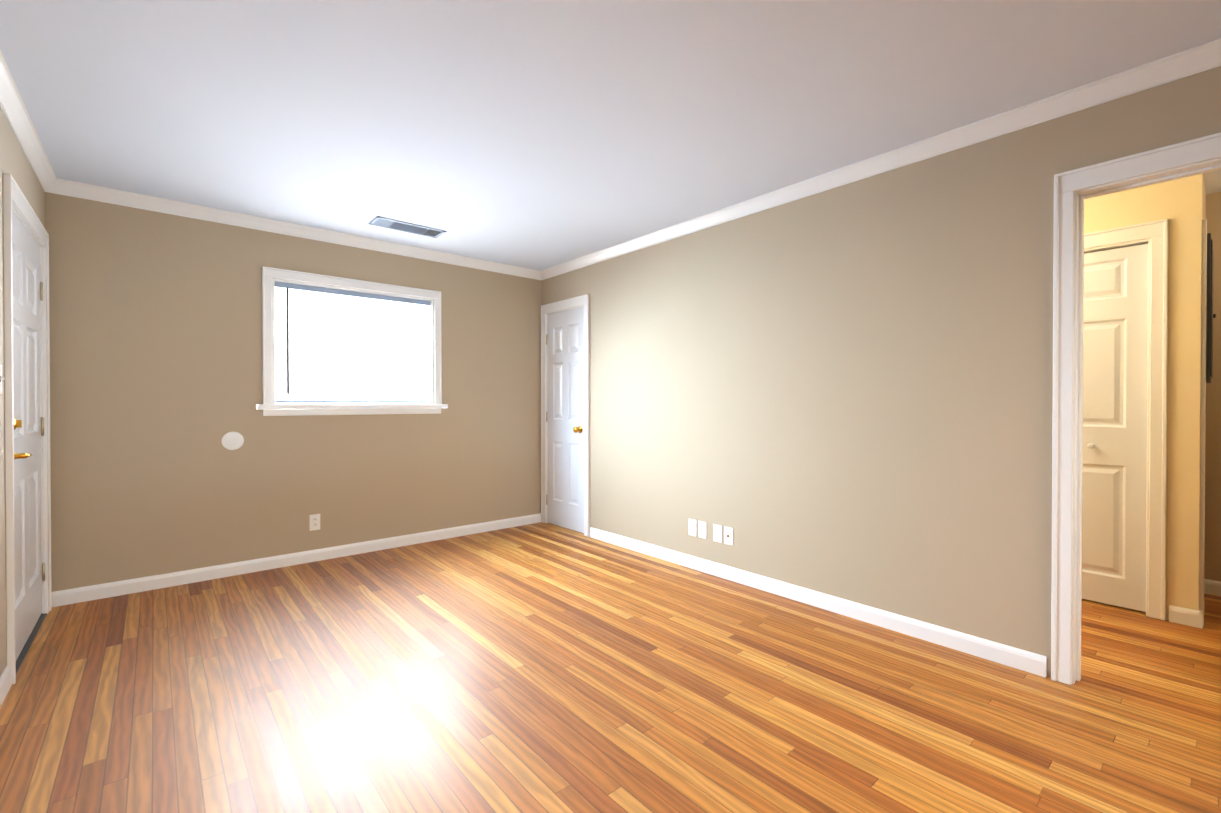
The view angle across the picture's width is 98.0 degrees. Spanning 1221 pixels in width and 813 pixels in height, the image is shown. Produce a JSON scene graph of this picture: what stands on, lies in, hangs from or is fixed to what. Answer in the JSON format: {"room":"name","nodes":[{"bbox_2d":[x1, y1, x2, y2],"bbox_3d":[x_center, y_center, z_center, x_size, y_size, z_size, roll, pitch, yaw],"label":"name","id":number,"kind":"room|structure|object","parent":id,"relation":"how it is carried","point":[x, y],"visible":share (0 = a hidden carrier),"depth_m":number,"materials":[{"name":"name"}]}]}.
{"room":"empty living room","nodes":[
{"label":"empty living room","id":0,"kind":"room"},
{"bbox_2d":[0,107,44,675],"bbox_3d":[-1.389,-0.059,0.825,0.100,2.440,5.700,0,1,-41],"label":"wall","id":1,"kind":"structure","parent":0,"point":[15,163],"depth_m":2.17,"materials":[{"name":"beige paint"}]},
{"bbox_2d":[0,365,4,393],"bbox_3d":[-2.404,-0.107,2.095,0.018,0.115,0.070,0,1,-41],"label":"light switch","id":2,"kind":"object","parent":1,"relation":"attached to","point":[2,378],"visible":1,"depth_m":2.10,"materials":[{"name":"white plastic"}]},
{"bbox_2d":[0,666,10,707],"bbox_3d":[-0.981,1.122,0.447,0.014,0.085,4.583,0,1,-41],"label":"baseboard","id":3,"kind":"structure","parent":1,"relation":"attached to","point":[5,679],"depth_m":2.11,"materials":[{"name":"white paint"}]},
{"bbox_2d":[3,172,51,684],"bbox_3d":[-2.860,0.093,2.545,0.133,2.112,1.039,0,1,-41],"label":"door frame","id":4,"kind":"structure","parent":1,"relation":"attached to","point":[15,201],"depth_m":2.29,"materials":[{"name":"white paint"}]},
{"bbox_2d":[12,211,44,659],"bbox_3d":[-2.832,0.132,2.580,0.092,2.002,0.909,0,1,-41],"label":"exterior door","id":5,"kind":"structure","parent":1,"relation":"in","point":[28,426],"depth_m":2.59,"materials":[{"name":"white paint"}]},
{"bbox_2d":[0,50,59,193],"bbox_3d":[-1.332,-1.241,0.866,0.051,0.076,5.700,0,1,-41],"label":"crown molding","id":6,"kind":"structure","parent":1,"relation":"attached to","point":[12,105],"depth_m":2.40,"materials":[{"name":"white paint"}]},
{"bbox_2d":[45,192,541,591],"bbox_3d":[-0.931,-0.088,5.045,6.300,2.440,0.100,0,1,-41],"label":"wall","id":7,"kind":"structure","parent":0,"point":[156,386],"depth_m":3.56,"materials":[{"name":"beige paint"}]},
{"bbox_2d":[222,432,243,449],"bbox_3d":[-2.549,0.232,3.583,0.124,0.124,0.009,0,1,-41],"label":"wall plate","id":8,"kind":"object","parent":7,"relation":"attached to","point":[232,440],"visible":1,"depth_m":3.58,"materials":[{"name":"white plastic"}]},
{"bbox_2d":[51,513,540,606],"bbox_3d":[-1.937,1.096,4.112,3.345,0.085,0.014,0,1,-41],"label":"baseboard","id":9,"kind":"structure","parent":7,"relation":"attached to","point":[106,590],"depth_m":3.70,"materials":[{"name":"white paint"}]},
{"bbox_2d":[60,179,539,279],"bbox_3d":[-1.931,-1.263,4.075,3.210,0.076,0.051,0,1,-41],"label":"crown molding","id":10,"kind":"structure","parent":7,"relation":"attached to","point":[67,187],"depth_m":3.69,"materials":[{"name":"white paint"}]},
{"bbox_2d":[309,514,319,530],"bbox_3d":[-2.176,0.853,3.908,0.070,0.115,0.008,0,1,-41],"label":"outlet","id":11,"kind":"object","parent":7,"relation":"attached to","point":[314,521],"visible":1,"depth_m":3.90,"materials":[{"name":"white plastic"}]},
{"bbox_2d":[256,266,447,415],"bbox_3d":[-1.950,-0.455,4.127,1.360,1.037,0.167,0,1,-41],"label":"window","id":12,"kind":"structure","parent":7,"relation":"in","point":[350,402],"depth_m":4.00,"materials":[{"name":"white paint"}]},
{"bbox_2d":[274,282,430,401],"bbox_3d":[-1.955,-0.460,4.132,1.122,0.854,0.054,0,1,-41],"label":"window blinds","id":13,"kind":"object","parent":12,"relation":"attached to","point":[334,345],"visible":0.96,"depth_m":4.09,"materials":[{"name":"white"}]},
{"bbox_2d":[0,522,1220,812],"bbox_3d":[0.961,1.177,2.856,6.300,0.060,5.900,0,1,-41],"label":"floor","id":14,"kind":"structure","parent":0,"point":[540,668],"depth_m":2.07,"materials":[{"name":"brown wood"}]},
{"bbox_2d":[0,0,1220,270],"bbox_3d":[0.961,-1.333,2.838,6.300,0.080,5.900,0,1,-41],"label":"ceiling","id":15,"kind":"structure","parent":0,"point":[538,134],"depth_m":2.19,"materials":[{"name":"white paint"}]},
{"bbox_2d":[368,216,446,237],"bbox_3d":[-1.466,-1.295,3.850,0.490,0.010,0.200,0,1,-41],"label":"ceiling vent","id":16,"kind":"object","parent":15,"relation":"in","point":[379,221],"visible":1,"depth_m":3.83,"materials":[{"name":"metal"}]},
{"bbox_2d":[542,66,1220,677],"bbox_3d":[1.222,-0.074,3.072,0.100,2.440,5.700,0,1,-41],"label":"wall","id":17,"kind":"structure","parent":0,"point":[844,392],"depth_m":2.81,"materials":[{"name":"beige paint"}]},
{"bbox_2d":[546,307,583,532],"bbox_3d":[-0.434,0.120,4.907,0.100,2.010,0.609,0,1,-41],"label":"closet door","id":18,"kind":"structure","parent":17,"relation":"in","point":[565,419],"depth_m":4.91,"materials":[{"name":"white paint"}]},
{"bbox_2d":[541,294,589,536],"bbox_3d":[-0.392,0.076,4.932,0.123,2.112,0.739,0,1,-41],"label":"door frame","id":19,"kind":"structure","parent":17,"relation":"attached to","point":[568,304],"depth_m":4.77,"materials":[{"name":"white paint"}]},
{"bbox_2d":[688,519,696,536],"bbox_3d":[0.578,0.854,3.744,0.008,0.115,0.070,0,1,-41],"label":"outlet","id":20,"kind":"object","parent":17,"relation":"attached to","point":[692,527],"visible":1,"depth_m":3.74,"materials":[{"name":"white plastic"}]},
{"bbox_2d":[698,521,706,538],"bbox_3d":[0.637,0.854,3.676,0.008,0.115,0.070,0,1,-41],"label":"outlet","id":21,"kind":"object","parent":17,"relation":"attached to","point":[702,529],"visible":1,"depth_m":3.67,"materials":[{"name":"white plastic"}]},
{"bbox_2d":[713,524,721,542],"bbox_3d":[0.721,0.855,3.577,0.008,0.115,0.070,0,1,-41],"label":"outlet","id":22,"kind":"object","parent":17,"relation":"attached to","point":[717,533],"visible":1,"depth_m":3.57,"materials":[{"name":"white plastic"}]},
{"bbox_2d":[724,526,732,545],"bbox_3d":[0.777,0.856,3.507,0.016,0.115,0.070,0,1,-41],"label":"outlet","id":23,"kind":"object","parent":17,"relation":"attached to","point":[728,535],"visible":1,"depth_m":3.51,"materials":[{"name":"white plastic"}]},
{"bbox_2d":[590,527,1046,677],"bbox_3d":[0.839,1.101,3.438,0.014,0.085,3.112,0,1,-41],"label":"baseboard","id":24,"kind":"structure","parent":17,"relation":"attached to","point":[1023,660],"depth_m":2.86,"materials":[{"name":"white paint"}]},
{"bbox_2d":[540,38,1220,279],"bbox_3d":[1.165,-1.256,3.014,0.051,0.076,5.700,0,1,-41],"label":"crown molding","id":25,"kind":"structure","parent":17,"relation":"attached to","point":[1114,86],"depth_m":2.48,"materials":[{"name":"white paint"}]},
{"bbox_2d":[1051,132,1220,684],"bbox_3d":[2.212,0.093,1.923,0.146,2.122,0.929,0,1,-41],"label":"door frame","id":26,"kind":"structure","parent":17,"relation":"attached to","point":[1074,189],"depth_m":2.20,"materials":[{"name":"white paint"}]},
{"bbox_2d":[1084,174,1202,620],"bbox_3d":[2.239,-0.083,4.282,0.750,2.440,3.390,0,1,-41],"label":"wall","id":27,"kind":"structure","parent":0,"point":[1177,203],"depth_m":2.81,"materials":[{"name":"beige paint"}]},
{"bbox_2d":[1082,244,1147,611],"bbox_3d":[2.655,0.117,3.263,0.066,2.030,0.910,0,1,-41],"label":"bifold door","id":28,"kind":"structure","parent":27,"relation":"in","point":[1115,371],"depth_m":3.02,"materials":[{"name":"white paint"}]},
{"bbox_2d":[1084,219,1206,625],"bbox_3d":[2.709,0.072,3.220,0.123,2.146,1.198,0,1,-41],"label":"trim","id":29,"kind":"structure","parent":27,"relation":"attached to","point":[1153,235],"depth_m":2.86,"materials":[{"name":"white paint"}]},
{"bbox_2d":[1206,233,1215,382],"bbox_3d":[3.302,-0.523,2.928,0.400,0.780,0.046,0,1,-41],"label":"breaker panel","id":30,"kind":"object","parent":27,"relation":"attached to","point":[1210,315],"visible":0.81,"depth_m":2.80,"materials":[{"name":"black metal"}]},
{"bbox_2d":[1202,173,1220,581],"bbox_3d":[3.855,-0.071,2.573,0.770,2.440,1.510,0,1,-41],"label":"wall","id":31,"kind":"structure","parent":0,"point":[1211,208],"depth_m":3.22,"materials":[{"name":"beige paint"}]},
{"bbox_2d":[1192,593,1211,628],"bbox_3d":[3.192,1.105,2.865,0.364,0.085,0.014,0,1,-41],"label":"baseboard","id":32,"kind":"structure","parent":31,"relation":"attached to","point":[1197,616],"depth_m":2.76,"materials":[{"name":"white paint"}]},
{"bbox_2d":[1204,579,1220,595],"bbox_3d":[4.098,1.106,2.724,0.014,0.085,1.410,0,1,-41],"label":"baseboard","id":33,"kind":"structure","parent":31,"relation":"attached to","point":[1210,586],"depth_m":3.22,"materials":[{"name":"white paint"}]}
]}

